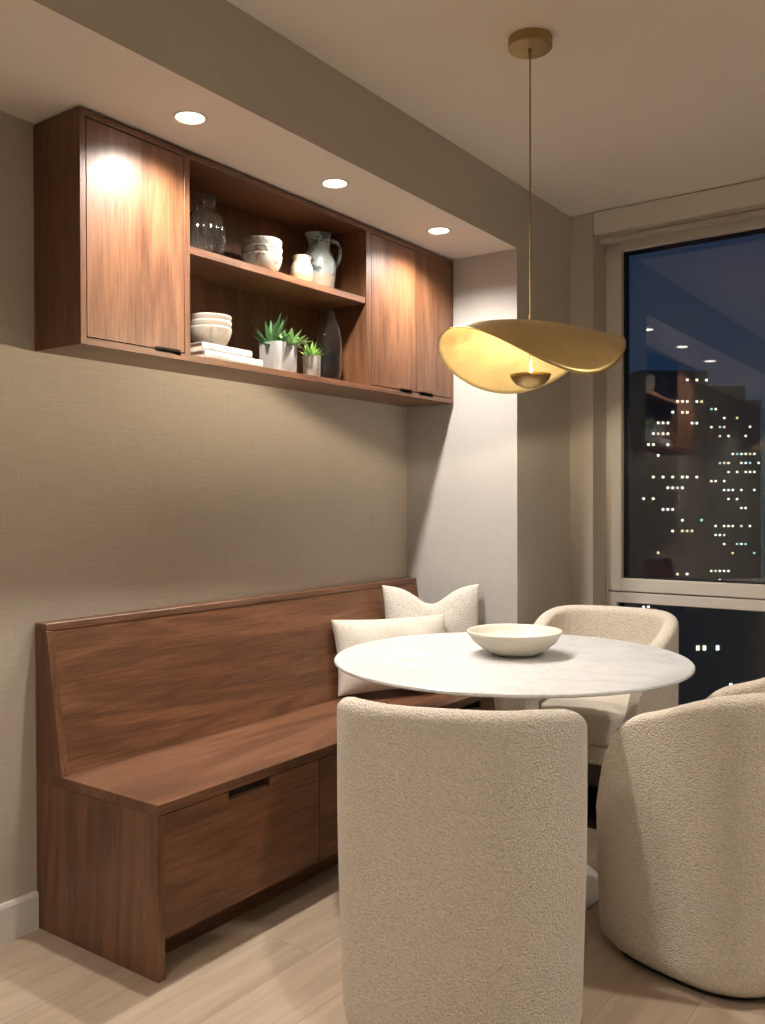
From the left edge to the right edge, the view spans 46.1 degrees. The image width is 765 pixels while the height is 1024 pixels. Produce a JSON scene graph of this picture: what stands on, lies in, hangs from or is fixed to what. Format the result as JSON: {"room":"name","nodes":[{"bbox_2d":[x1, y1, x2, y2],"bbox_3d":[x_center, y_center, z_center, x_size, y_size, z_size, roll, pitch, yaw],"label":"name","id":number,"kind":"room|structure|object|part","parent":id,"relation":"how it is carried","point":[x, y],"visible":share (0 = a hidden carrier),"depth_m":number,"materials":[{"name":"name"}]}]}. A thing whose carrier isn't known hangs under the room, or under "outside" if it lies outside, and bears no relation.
{"room":"dining room","nodes":[
{"label":"dining room","id":0,"kind":"room"},
{"bbox_2d":[0,111,406,903],"bbox_3d":[-1.775,-0.118,1.706,0.120,2.710,6.290,0,1,36],"label":"wall","id":1,"kind":"structure","parent":0,"point":[124,488],"depth_m":2.95,"materials":[{"name":"paint"}]},
{"bbox_2d":[0,890,38,945],"bbox_3d":[-2.287,1.192,0.889,0.016,0.110,4.341,0,1,36],"label":"baseboard","id":2,"kind":"structure","parent":1,"relation":"attached to","point":[19,916],"depth_m":2.59,"materials":[{"name":"white paint"}]},
{"bbox_2d":[33,106,452,406],"bbox_3d":[-0.352,-0.814,3.349,0.257,0.667,1.938,0,1,36],"label":"upper cabinet","id":3,"kind":"object","parent":1,"relation":"attached to","point":[119,278],"visible":0.99,"depth_m":2.91,"materials":[{"name":"brown wood"}]},
{"bbox_3d":[-0.927,-0.801,2.582,0.222,0.660,0.020,0,1,36],"label":"panel","id":4,"kind":"part","parent":3,"relation":"part of","materials":[{"name":"brown wood"}]},
{"bbox_3d":[-0.733,-0.802,2.673,0.019,0.612,0.350,0,1,37],"label":"door","id":5,"kind":"part","parent":3,"relation":"part of","materials":[{"name":"brown wood"}]},
{"bbox_3d":[-0.667,-0.501,2.767,0.015,0.006,0.099,0,1,37],"label":"finger pull","id":6,"kind":"part","parent":3,"relation":"part of","materials":[{"name":"black metal"}]},
{"bbox_2d":[190,193,225,255],"bbox_3d":[-0.593,-0.944,3.005,0.136,0.210,0.136,0,1,36],"label":"glass jar","id":7,"kind":"object","parent":3,"relation":"on","point":[207,227],"visible":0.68,"depth_m":2.96,"materials":[{"name":"grey"}]},
{"bbox_2d":[190,350,262,366],"bbox_3d":[-0.564,-0.510,3.055,0.178,0.027,0.267,0,1,36],"label":"book","id":8,"kind":"object","parent":3,"relation":"on","point":[202,353],"visible":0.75,"depth_m":2.97,"materials":[{"name":"grey paper"}]},
{"bbox_2d":[190,342,251,357],"bbox_3d":[-0.581,-0.537,3.042,0.168,0.027,0.227,0,1,36],"label":"book","id":9,"kind":"object","parent":8,"relation":"on","point":[198,346],"visible":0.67,"depth_m":2.96,"materials":[{"name":"grey paper"}]},
{"bbox_2d":[190,325,231,345],"bbox_3d":[-0.582,-0.585,3.038,0.147,0.068,0.147,0,1,36],"label":"bowl","id":10,"kind":"object","parent":9,"relation":"on","point":[213,334],"visible":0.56,"depth_m":2.98,"materials":[{"name":"beige ceramic"}]},
{"bbox_2d":[190,318,231,327],"bbox_3d":[-0.582,-0.606,3.038,0.146,0.068,0.146,0,1,36],"label":"bowl","id":11,"kind":"object","parent":10,"relation":"on","point":[200,321],"visible":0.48,"depth_m":2.97,"materials":[{"name":"beige ceramic"}]},
{"bbox_2d":[190,312,231,321],"bbox_3d":[-0.582,-0.625,3.038,0.145,0.068,0.145,0,1,36],"label":"bowl","id":12,"kind":"object","parent":11,"relation":"on","point":[203,314],"visible":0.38,"depth_m":2.98,"materials":[{"name":"beige ceramic"}]},
{"bbox_2d":[241,251,281,271],"bbox_3d":[-0.433,-0.879,3.226,0.149,0.074,0.149,0,1,36],"label":"bowl","id":13,"kind":"object","parent":3,"relation":"on","point":[265,259],"visible":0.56,"depth_m":3.17,"materials":[{"name":"beige ceramic"}]},
{"bbox_2d":[241,243,282,255],"bbox_3d":[-0.433,-0.906,3.226,0.149,0.074,0.149,0,1,36],"label":"bowl","id":14,"kind":"object","parent":13,"relation":"on","point":[254,246],"visible":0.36,"depth_m":3.16,"materials":[{"name":"ceramic"}]},
{"bbox_2d":[241,235,281,247],"bbox_3d":[-0.433,-0.933,3.225,0.149,0.074,0.149,0,1,36],"label":"bowl","id":15,"kind":"object","parent":14,"relation":"on","point":[257,238],"visible":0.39,"depth_m":3.16,"materials":[{"name":"ceramic"}]},
{"bbox_2d":[190,246,364,310],"bbox_3d":[-0.424,-0.830,3.252,0.230,0.024,0.901,0,1,36],"label":"shelf","id":16,"kind":"object","parent":3,"relation":"attached to","point":[209,269],"depth_m":3.25,"materials":[{"name":"brown wood"}]},
{"bbox_2d":[253,314,312,372],"bbox_3d":[-0.360,-0.604,3.252,0.228,0.209,0.156,0,1,-26],"label":"succulents","id":17,"kind":"object","parent":3,"relation":"on","point":[276,352],"visible":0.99,"depth_m":3.21,"materials":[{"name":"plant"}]},
{"bbox_2d":[253,314,289,345],"bbox_3d":[-0.400,-0.646,3.238,0.141,0.124,0.135,0,1,-15],"label":"aloe plant","id":18,"kind":"object","parent":17,"relation":"on","point":[272,335],"depth_m":3.21,"materials":[{"name":"green plant"}]},
{"bbox_2d":[277,328,312,348],"bbox_3d":[-0.325,-0.629,3.271,0.154,0.071,0.155,0,1,36],"label":"plant","id":19,"kind":"object","parent":17,"relation":"on","point":[288,341],"depth_m":3.23,"materials":[{"name":"green plant"}]},
{"bbox_3d":[-0.451,-0.811,3.421,0.012,0.620,1.898,0,1,36],"label":"panel","id":20,"kind":"part","parent":3,"relation":"part of","materials":[{"name":"brown wood"}]},
{"bbox_2d":[290,254,312,281],"bbox_3d":[-0.301,-0.896,3.349,0.086,0.106,0.086,0,1,36],"label":"ceramic jar","id":21,"kind":"object","parent":3,"relation":"on","point":[301,267],"visible":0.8,"depth_m":3.32,"materials":[{"name":"beige ceramic"}]},
{"bbox_2d":[301,342,324,376],"bbox_3d":[-0.268,-0.568,3.374,0.093,0.134,0.107,-1,1,-36],"label":"potted succulent","id":22,"kind":"object","parent":3,"relation":"on","point":[311,358],"visible":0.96,"depth_m":3.35,"materials":[{"name":"green plant"}]},
{"bbox_2d":[301,342,324,357],"bbox_3d":[-0.268,-0.604,3.373,0.093,0.062,0.107,-1,1,-36],"label":"succulent plant","id":23,"kind":"object","parent":22,"relation":"on","point":[309,353],"depth_m":3.35,"materials":[{"name":"green plant"}]},
{"bbox_2d":[304,231,341,287],"bbox_3d":[-0.241,-0.958,3.482,0.131,0.226,0.143,0,1,36],"label":"pitcher","id":24,"kind":"object","parent":3,"relation":"on","point":[324,266],"visible":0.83,"depth_m":3.43,"materials":[{"name":"grey ceramic"}]},
{"bbox_3d":[-0.188,-1.002,3.499,0.060,0.116,0.018,0,1,-22],"label":"handle","id":25,"kind":"part","parent":24,"relation":"part of","materials":[{"name":"grey ceramic"}]},
{"bbox_2d":[314,308,341,379],"bbox_3d":[-0.212,-0.645,3.508,0.112,0.285,0.112,0,1,36],"label":"glass vase","id":26,"kind":"object","parent":3,"relation":"on","point":[328,339],"visible":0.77,"depth_m":3.46,"materials":[{"name":"black glass"}]},
{"bbox_3d":[0.040,-0.809,3.706,0.021,0.599,0.308,0,1,37],"label":"door","id":27,"kind":"part","parent":3,"relation":"part of","materials":[{"name":"brown wood"}]},
{"bbox_3d":[0.210,-0.810,4.126,0.257,0.641,0.020,0,1,36],"label":"panel","id":28,"kind":"part","parent":3,"relation":"part of","materials":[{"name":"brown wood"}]},
{"bbox_3d":[0.215,-0.810,3.939,0.021,0.596,0.271,0,1,37],"label":"door","id":29,"kind":"part","parent":3,"relation":"part of","materials":[{"name":"brown wood"}]},
{"bbox_2d":[0,0,516,259],"bbox_3d":[-1.496,-1.300,1.490,0.575,0.387,6.290,0,1,36],"label":"ceiling","id":30,"kind":"structure","parent":0,"point":[280,116],"depth_m":2.65,"materials":[{"name":"paint"}]},
{"bbox_2d":[172,110,207,125],"bbox_3d":[-0.554,-1.135,2.592,0.102,0.004,0.102,0,1,36],"label":"recessed light","id":31,"kind":"object","parent":30,"relation":"in","point":[185,117],"visible":1,"depth_m":2.59,"materials":[{"name":"white"}]},
{"bbox_2d":[320,178,348,188],"bbox_3d":[-0.165,-1.135,3.110,0.102,0.004,0.102,0,1,36],"label":"recessed light","id":32,"kind":"object","parent":30,"relation":"in","point":[330,183],"visible":1,"depth_m":3.11,"materials":[{"name":"white"}]},
{"bbox_2d":[426,227,450,234],"bbox_3d":[0.228,-1.135,3.634,0.102,0.004,0.102,0,1,36],"label":"recessed light","id":33,"kind":"object","parent":30,"relation":"in","point":[434,230],"visible":1,"depth_m":3.63,"materials":[{"name":"white"}]},
{"bbox_2d":[259,341,296,372],"bbox_3d":[-0.378,-0.553,3.254,0.104,0.108,0.116,0,1,36],"label":"pot","id":34,"kind":"object","parent":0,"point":[279,355],"depth_m":3.21,"materials":[{"name":"grey"}]},
{"bbox_2d":[302,355,320,376],"bbox_3d":[-0.266,-0.542,3.374,0.070,0.082,0.070,0,1,36],"label":"pot","id":35,"kind":"object","parent":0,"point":[311,363],"depth_m":3.35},
{"bbox_2d":[0,827,764,1023],"bbox_3d":[0.394,1.293,0.619,4.920,0.100,7.240,0,1,36],"label":"floor","id":36,"kind":"structure","parent":0,"point":[278,961],"depth_m":2.34,"materials":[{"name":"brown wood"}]},
{"bbox_2d":[35,577,494,982],"bbox_3d":[-0.234,0.767,3.281,0.538,0.900,1.942,0,1,36],"label":"bench","id":37,"kind":"object","parent":36,"relation":"on","point":[186,755],"visible":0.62,"depth_m":2.72,"materials":[{"name":"brown wood"}]},
{"bbox_3d":[-0.963,0.554,2.622,0.127,0.413,0.024,0,1,36],"label":"panel","id":38,"kind":"part","parent":37,"relation":"part of","materials":[{"name":"brown wood"}]},
{"bbox_3d":[-0.795,1.009,2.506,0.538,0.435,0.024,0,1,36],"label":"panel","id":39,"kind":"part","parent":37,"relation":"part of","materials":[{"name":"brown wood"}]},
{"bbox_3d":[-0.389,0.545,3.390,0.090,0.413,1.893,0,1,36],"label":"backrest","id":40,"kind":"part","parent":37,"relation":"part of","materials":[{"name":"brown wood"}]},
{"bbox_3d":[-0.395,0.957,2.624,0.020,0.327,0.631,0,1,36],"label":"drawer","id":41,"kind":"part","parent":37,"relation":"part of","materials":[{"name":"brown wood"}]},
{"bbox_3d":[-0.408,0.810,2.634,0.011,0.034,0.170,0,1,36],"label":"finger pull","id":42,"kind":"part","parent":37,"relation":"part of","materials":[{"name":"black"}]},
{"bbox_3d":[-0.234,0.767,3.281,0.538,0.030,1.942,0,1,36],"label":"seat","id":43,"kind":"part","parent":37,"relation":"part of","materials":[{"name":"brown wood"}]},
{"bbox_3d":[-0.024,0.951,3.139,0.020,0.327,0.630,0,1,36],"label":"drawer","id":44,"kind":"part","parent":37,"relation":"part of","materials":[{"name":"brown wood"}]},
{"bbox_2d":[331,614,444,696],"bbox_3d":[0.042,0.581,3.686,0.510,0.294,0.186,0,1,-26],"label":"throw pillow","id":45,"kind":"object","parent":37,"relation":"on","point":[347,633],"visible":0.44,"depth_m":3.61,"materials":[{"name":"beige fabric"}]},
{"bbox_3d":[0.160,0.535,4.177,0.127,0.413,0.024,0,1,36],"label":"panel","id":46,"kind":"part","parent":37,"relation":"part of","materials":[{"name":"brown wood"}]},
{"bbox_2d":[382,584,478,632],"bbox_3d":[0.216,0.525,3.897,0.430,0.416,0.143,0,1,-6],"label":"throw pillow","id":47,"kind":"object","parent":37,"relation":"on","point":[459,608],"visible":0.45,"depth_m":3.88,"materials":[{"name":"beige fabric"}]},
{"bbox_3d":[0.335,0.798,3.662,0.011,0.034,0.170,0,1,36],"label":"finger pull","id":48,"kind":"part","parent":37,"relation":"part of","materials":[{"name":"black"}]},
{"bbox_3d":[0.344,0.944,3.648,0.020,0.327,0.619,0,1,36],"label":"drawer","id":49,"kind":"part","parent":37,"relation":"part of","materials":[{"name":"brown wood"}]},
{"bbox_2d":[337,697,586,1023],"bbox_3d":[0.199,0.824,2.183,0.586,0.806,0.562,0,1,16],"label":"barrel chair","id":50,"kind":"object","parent":36,"relation":"on","point":[462,834],"visible":1,"depth_m":1.92,"materials":[{"name":"beige fabric"}]},
{"bbox_2d":[334,632,694,909],"bbox_3d":[0.421,0.849,2.975,1.158,0.740,1.158,0,1,36],"label":"round table","id":51,"kind":"object","parent":36,"relation":"on","point":[575,666],"visible":0.57,"depth_m":2.81,"materials":[{"name":"white stone"}]},
{"bbox_2d":[467,624,562,656],"bbox_3d":[0.443,0.437,3.022,0.318,0.082,0.318,0,1,36],"label":"bowl","id":52,"kind":"object","parent":51,"relation":"on","point":[505,640],"visible":1,"depth_m":2.94,"materials":[{"name":"beige ceramic"}]},
{"bbox_2d":[524,605,678,828],"bbox_3d":[0.872,0.808,3.628,0.586,0.806,0.562,0,1,33],"label":"barrel chair","id":53,"kind":"object","parent":36,"relation":"on","point":[603,716],"visible":0.22,"depth_m":3.56,"materials":[{"name":"beige fabric"}]},
{"bbox_2d":[539,694,629,746],"bbox_3d":[0.855,0.806,3.601,0.460,0.137,0.498,0,1,33],"label":"seat cushion","id":54,"kind":"object","parent":53,"relation":"on","point":[603,716],"depth_m":3.40,"materials":[{"name":"beige fabric"}]},
{"bbox_3d":[0.860,0.911,3.610,0.460,0.070,0.481,0,1,33],"label":"seat","id":55,"kind":"part","parent":53,"relation":"part of","materials":[{"name":"beige fabric"}]},
{"bbox_2d":[596,677,764,999],"bbox_3d":[0.925,0.832,2.498,0.586,0.780,0.562,-1,1,-44],"label":"barrel chair","id":56,"kind":"object","parent":36,"relation":"on","point":[680,804],"visible":1,"depth_m":2.25,"materials":[{"name":"beige fabric"}]},
{"bbox_2d":[407,184,569,624],"bbox_3d":[0.460,-0.150,4.310,0.695,2.710,0.550,0,1,36],"label":"structural column","id":57,"kind":"structure","parent":0,"point":[488,473],"depth_m":4.04,"materials":[{"name":"paint"}]},
{"bbox_2d":[226,0,764,216],"bbox_3d":[0.387,-1.447,0.591,4.920,0.143,7.240,0,1,36],"label":"ceiling","id":58,"kind":"structure","parent":0,"point":[633,102],"depth_m":2.94,"materials":[{"name":"white paint"}]},
{"bbox_2d":[438,28,625,393],"bbox_3d":[0.441,-0.888,2.683,0.553,1.039,0.553,0,1,36],"label":"pendant lamp","id":59,"kind":"object","parent":58,"relation":"hanging from","point":[502,356],"visible":1,"depth_m":2.65,"materials":[{"name":"gold metal"}]},
{"bbox_3d":[0.440,-0.973,2.682,0.014,0.811,0.014,0,1,36],"label":"rod","id":60,"kind":"part","parent":59,"relation":"part of","materials":[{"name":"gold metal"}]},
{"bbox_3d":[0.442,-0.469,2.687,0.008,0.195,0.008,0,1,36],"label":"cup stem","id":61,"kind":"part","parent":59,"relation":"part of","materials":[{"name":"gold metal"}]},
{"bbox_3d":[0.442,-0.472,2.687,0.553,0.194,0.553,0,1,36],"label":"lamp shade","id":62,"kind":"part","parent":59,"relation":"part of","materials":[{"name":"gold metal"}]},
{"bbox_2d":[570,213,610,605],"bbox_3d":[2.381,-0.100,3.448,4.820,2.616,0.300,0,1,36],"label":"wall","id":63,"kind":"structure","parent":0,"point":[587,255],"depth_m":4.30,"materials":[{"name":"paint"}]},
{"bbox_2d":[605,217,764,598],"bbox_3d":[1.665,-0.459,4.025,1.360,1.697,0.115,0,1,36],"label":"window","id":64,"kind":"structure","parent":63,"relation":"attached to","point":[685,395],"depth_m":4.20,"materials":[{"name":"glass"}]},
{"bbox_2d":[594,178,764,246],"bbox_3d":[2.135,-1.339,3.516,2.701,0.138,0.154,0,1,36],"label":"roller blind","id":65,"kind":"object","parent":64,"relation":"attached to","point":[746,200],"visible":1,"depth_m":4.01,"materials":[{"name":"beige fabric"}]},
{"bbox_3d":[2.117,-1.280,3.491,2.673,0.022,0.015,0,1,36],"label":"rail","id":66,"kind":"part","parent":65,"relation":"part of","materials":[{"name":"beige fabric"}]},
{"bbox_2d":[606,590,764,705],"bbox_3d":[1.673,0.757,4.043,1.359,0.734,0.100,0,1,36],"label":"window","id":67,"kind":"structure","parent":63,"relation":"attached to","point":[723,637],"depth_m":4.14,"materials":[{"name":"black glass"}]},
{"bbox_3d":[1.673,0.757,4.043,1.359,0.734,0.100,0,1,36],"label":"frame","id":68,"kind":"part","parent":67,"relation":"part of","materials":[{"name":"beige paint"}]}
]}

